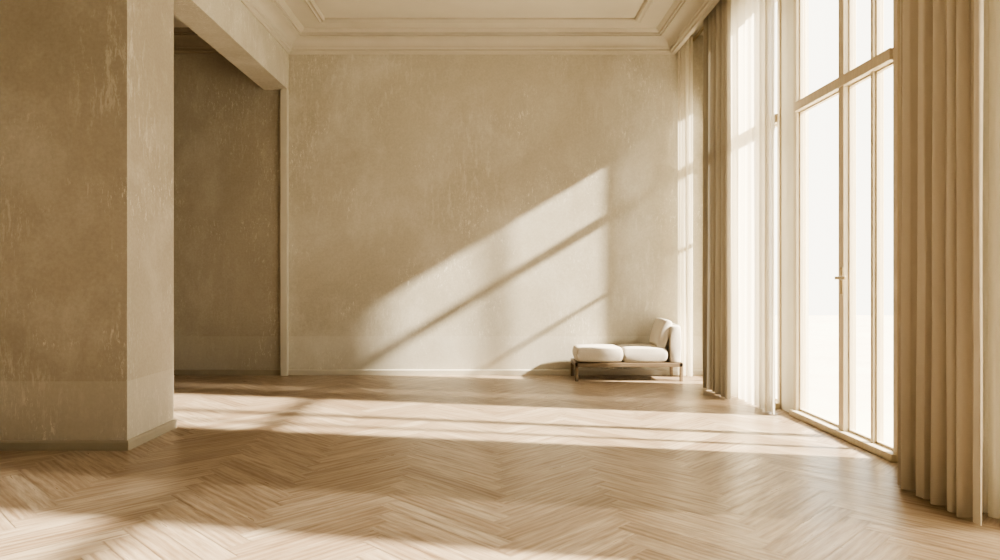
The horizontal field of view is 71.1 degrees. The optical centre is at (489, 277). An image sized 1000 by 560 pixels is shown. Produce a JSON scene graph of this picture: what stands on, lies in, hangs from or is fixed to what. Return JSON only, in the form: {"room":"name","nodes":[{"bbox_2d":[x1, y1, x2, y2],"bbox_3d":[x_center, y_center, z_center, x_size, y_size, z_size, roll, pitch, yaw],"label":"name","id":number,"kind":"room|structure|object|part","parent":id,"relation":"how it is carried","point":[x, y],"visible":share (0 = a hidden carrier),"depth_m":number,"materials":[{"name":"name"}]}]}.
{"room":"living room","nodes":[
{"label":"living room","id":0,"kind":"room"},
{"bbox_2d":[0,0,173,439],"bbox_3d":[-3.865,-0.900,5.240,2.670,4.200,0.720,0,0,0],"label":"wall","id":1,"kind":"structure","parent":0,"point":[87,86],"depth_m":4.88,"materials":[{"name":"paint"}]},
{"bbox_2d":[240,0,716,54],"bbox_3d":[-0.970,-2.883,2.830,6.460,0.236,11.660,0,0,0],"label":"trim","id":2,"kind":"structure","parent":1,"relation":"attached to","point":[683,16],"depth_m":8.53,"materials":[{"name":"paint"}]},
{"bbox_2d":[305,0,653,22],"bbox_3d":[-0.970,-2.983,2.830,5.460,0.036,10.660,0,0,0],"label":"trim","id":3,"kind":"structure","parent":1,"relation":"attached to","point":[312,5],"depth_m":8.07,"materials":[{"name":"paint"}]},
{"bbox_2d":[174,36,703,369],"bbox_3d":[-1.205,-0.900,8.725,7.990,4.200,0.170,0,0,0],"label":"wall","id":4,"kind":"structure","parent":0,"point":[446,211],"depth_m":8.66,"materials":[{"name":"paint"}]},
{"bbox_2d":[174,27,219,53],"bbox_3d":[-3.920,-2.883,7.120,2.260,0.236,3.040,0,0,0],"label":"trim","id":5,"kind":"structure","parent":4,"relation":"attached to","point":[186,41],"depth_m":8.57,"materials":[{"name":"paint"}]},
{"bbox_2d":[280,89,288,375],"bbox_3d":[-2.527,-0.560,8.615,0.075,3.520,0.090,0,0,0],"label":"trim","id":6,"kind":"structure","parent":4,"relation":"attached to","point":[284,93],"depth_m":8.57,"materials":[{"name":"paint"}]},
{"bbox_2d":[288,369,702,374],"bbox_3d":[0.090,1.165,8.651,5.160,0.070,0.018,0,0,0],"label":"baseboard","id":7,"kind":"structure","parent":4,"relation":"attached to","point":[290,371],"depth_m":8.64,"materials":[{"name":"paint"}]},
{"bbox_2d":[673,0,719,54],"bbox_3d":[2.275,-2.882,2.830,0.030,0.235,11.660,0,0,0],"label":"trim","id":8,"kind":"structure","parent":4,"relation":"attached to","point":[717,1],"depth_m":7.67,"materials":[{"name":"paint"}]},
{"bbox_2d":[693,25,703,40],"bbox_3d":[2.440,-2.933,2.870,0.160,0.025,11.540,0,0,0],"label":"track","id":9,"kind":"object","parent":4,"relation":"attached to","point":[701,30],"visible":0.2,"depth_m":8.36,"materials":[{"name":"brown metal"}]},
{"bbox_2d":[678,36,692,375],"bbox_3d":[2.363,-0.866,8.519,0.062,4.108,0.208,0,0,-41],"label":"sheer curtain","id":10,"kind":"object","parent":9,"relation":"hanging from","point":[685,53],"visible":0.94,"depth_m":8.48,"materials":[{"name":"white fabric"}]},
{"bbox_2d":[702,0,731,398],"bbox_3d":[2.359,-0.866,7.282,0.115,4.108,0.844,0,0,0],"label":"curtain","id":11,"kind":"object","parent":9,"relation":"hanging from","point":[717,267],"visible":0.99,"depth_m":7.14,"materials":[{"name":"beige fabric"}]},
{"bbox_2d":[731,0,774,413],"bbox_3d":[2.485,-0.866,6.721,0.092,4.108,1.258,0,0,0],"label":"sheer curtain","id":12,"kind":"object","parent":9,"relation":"hanging from","point":[752,21],"visible":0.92,"depth_m":6.57,"materials":[{"name":"white fabric"}]},
{"bbox_2d":[898,0,983,525],"bbox_3d":[2.372,-0.866,3.688,0.108,4.108,0.664,0,0,0],"label":"curtain","id":13,"kind":"object","parent":9,"relation":"hanging from","point":[940,379],"visible":1,"depth_m":3.65,"materials":[{"name":"beige fabric"}]},
{"bbox_2d":[982,0,999,518],"bbox_3d":[2.509,-0.866,3.240,0.085,4.108,1.319,0,0,-1],"label":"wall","id":14,"kind":"structure","parent":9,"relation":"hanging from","point":[990,209],"depth_m":3.48,"materials":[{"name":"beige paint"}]},
{"bbox_2d":[174,0,703,35],"bbox_3d":[-1.205,-3.075,2.830,7.990,0.150,11.960,0,0,0],"label":"ceiling","id":15,"kind":"structure","parent":0,"point":[300,9],"depth_m":7.85,"materials":[{"name":"paint"}]},
{"bbox_2d":[174,0,288,89],"bbox_3d":[-2.640,-2.660,7.130,0.300,0.680,3.060,0,0,0],"label":"beam","id":16,"kind":"structure","parent":15,"relation":"attached to","point":[227,26],"depth_m":7.10,"materials":[{"name":"paint"}]},
{"bbox_2d":[0,375,999,559],"bbox_3d":[-1.205,1.260,2.830,7.990,0.120,11.960,0,0,0],"label":"floor","id":17,"kind":"structure","parent":0,"point":[252,467],"depth_m":4.15,"materials":[{"name":"brown wood"}]},
{"bbox_2d":[571,318,682,380],"bbox_3d":[1.615,0.840,8.360,1.250,0.720,0.490,0,0,0],"label":"daybed","id":18,"kind":"object","parent":17,"relation":"on","point":[664,348],"visible":1,"depth_m":8.13,"materials":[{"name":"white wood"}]},
{"bbox_2d":[572,344,622,362],"bbox_3d":[1.280,0.895,8.360,0.551,0.207,0.479,0,0,0],"label":"seat cushion","id":19,"kind":"object","parent":18,"relation":"on","point":[582,353],"depth_m":8.13,"materials":[{"name":"beige fabric"}]},
{"bbox_3d":[1.615,1.010,8.360,1.250,0.050,0.480,0,0,0],"label":"frame","id":20,"kind":"part","parent":18,"relation":"part of","materials":[{"name":"brown wood"}]},
{"bbox_2d":[617,344,667,362],"bbox_3d":[1.805,0.895,8.360,0.530,0.207,0.479,0,0,0],"label":"seat cushion","id":21,"kind":"object","parent":18,"relation":"on","point":[628,353],"depth_m":8.13,"materials":[{"name":"beige fabric"}]},
{"bbox_2d":[649,318,671,347],"bbox_3d":[2.035,0.655,8.360,0.176,0.347,0.428,16,0,0],"label":"pillow","id":22,"kind":"object","parent":18,"relation":"on","point":[661,332],"depth_m":8.16,"materials":[{"name":"beige fabric"}]},
{"bbox_3d":[2.155,0.770,8.360,0.133,0.464,0.490,0,0,0],"label":"arm panel","id":23,"kind":"part","parent":18,"relation":"part of","materials":[{"name":"beige fabric"}]},
{"bbox_2d":[781,0,900,411],"bbox_3d":[2.730,-0.900,2.830,0.120,4.200,11.660,0,0,0],"label":"wall","id":24,"kind":"structure","parent":0,"point":[786,5],"depth_m":6.28,"materials":[{"name":"paint"}]},
{"bbox_2d":[775,0,780,408],"bbox_3d":[2.700,-0.750,6.970,0.090,3.900,1.100,0,0,0],"label":"frame","id":25,"kind":"object","parent":24,"relation":"attached to","point":[777,1],"visible":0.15,"depth_m":6.42,"materials":[{"name":"brown wood"}]},
{"bbox_2d":[775,400,780,408],"bbox_3d":[2.680,1.175,6.970,0.130,0.050,1.100,0,0,0],"label":"sill","id":26,"kind":"structure","parent":24,"relation":"attached to","point":[777,405],"depth_m":6.42,"materials":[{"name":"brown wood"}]},
{"bbox_2d":[794,48,892,111],"bbox_3d":[2.690,-1.480,5.345,0.110,0.080,1.460,0,0,0],"label":"transom","id":27,"kind":"object","parent":24,"relation":"attached to","point":[885,58],"visible":0.64,"depth_m":5.17,"materials":[{"name":"brown wood"}]},
{"bbox_2d":[789,409,897,461],"bbox_3d":[2.680,1.175,5.345,0.130,0.050,1.570,0,0,0],"label":"sill","id":28,"kind":"structure","parent":24,"relation":"attached to","point":[886,453],"depth_m":5.14,"materials":[{"name":"brown wood"}]},
{"bbox_2d":[793,0,899,454],"bbox_3d":[2.700,-0.750,5.345,0.090,3.900,1.570,0,0,0],"label":"frame","id":29,"kind":"object","parent":24,"relation":"attached to","point":[796,3],"visible":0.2,"depth_m":6.08,"materials":[{"name":"brown wood"}]},
{"bbox_2d":[800,0,892,449],"bbox_3d":[2.702,-0.745,5.345,0.032,3.790,1.460,0,0,0],"label":"sash","id":30,"kind":"object","parent":24,"relation":"attached to","point":[851,2],"visible":0.44,"depth_m":5.23,"materials":[{"name":"brown wood"}]},
{"bbox_2d":[835,0,883,442],"bbox_3d":[2.669,-0.745,5.096,0.152,3.790,0.442,0,0,0],"label":"mullions","id":31,"kind":"object","parent":24,"relation":"attached to","point":[843,5],"depth_m":5.24,"materials":[{"name":"brown wood"}]},
{"bbox_3d":[2.621,0.020,5.203,0.056,0.200,0.146,0,0,0],"label":"handle","id":32,"kind":"part","parent":31,"relation":"part of","materials":[{"name":"metal"}]},
{"bbox_3d":[-4.275,-0.900,0.940,0.150,4.200,7.880,0,0,0],"label":"wall","id":33,"kind":"structure","parent":0,"visible":0},
{"bbox_2d":[0,370,279,450],"bbox_3d":[-3.781,1.165,2.820,2.538,0.070,11.640,0,0,0],"label":"baseboard","id":34,"kind":"structure","parent":33,"relation":"attached to","point":[5,445],"depth_m":4.87,"materials":[{"name":"paint"}]},
{"label":"outside","id":35,"kind":"structure","parent":0,"visible":0},
{"bbox_2d":[775,315,892,445],"bbox_3d":[16.395,1.650,5.000,27.210,0.100,50.000,0,0,0],"label":"ground","id":36,"kind":"structure","parent":35,"point":[823,329],"depth_m":12.24,"materials":[{"name":"stone"}]}
]}

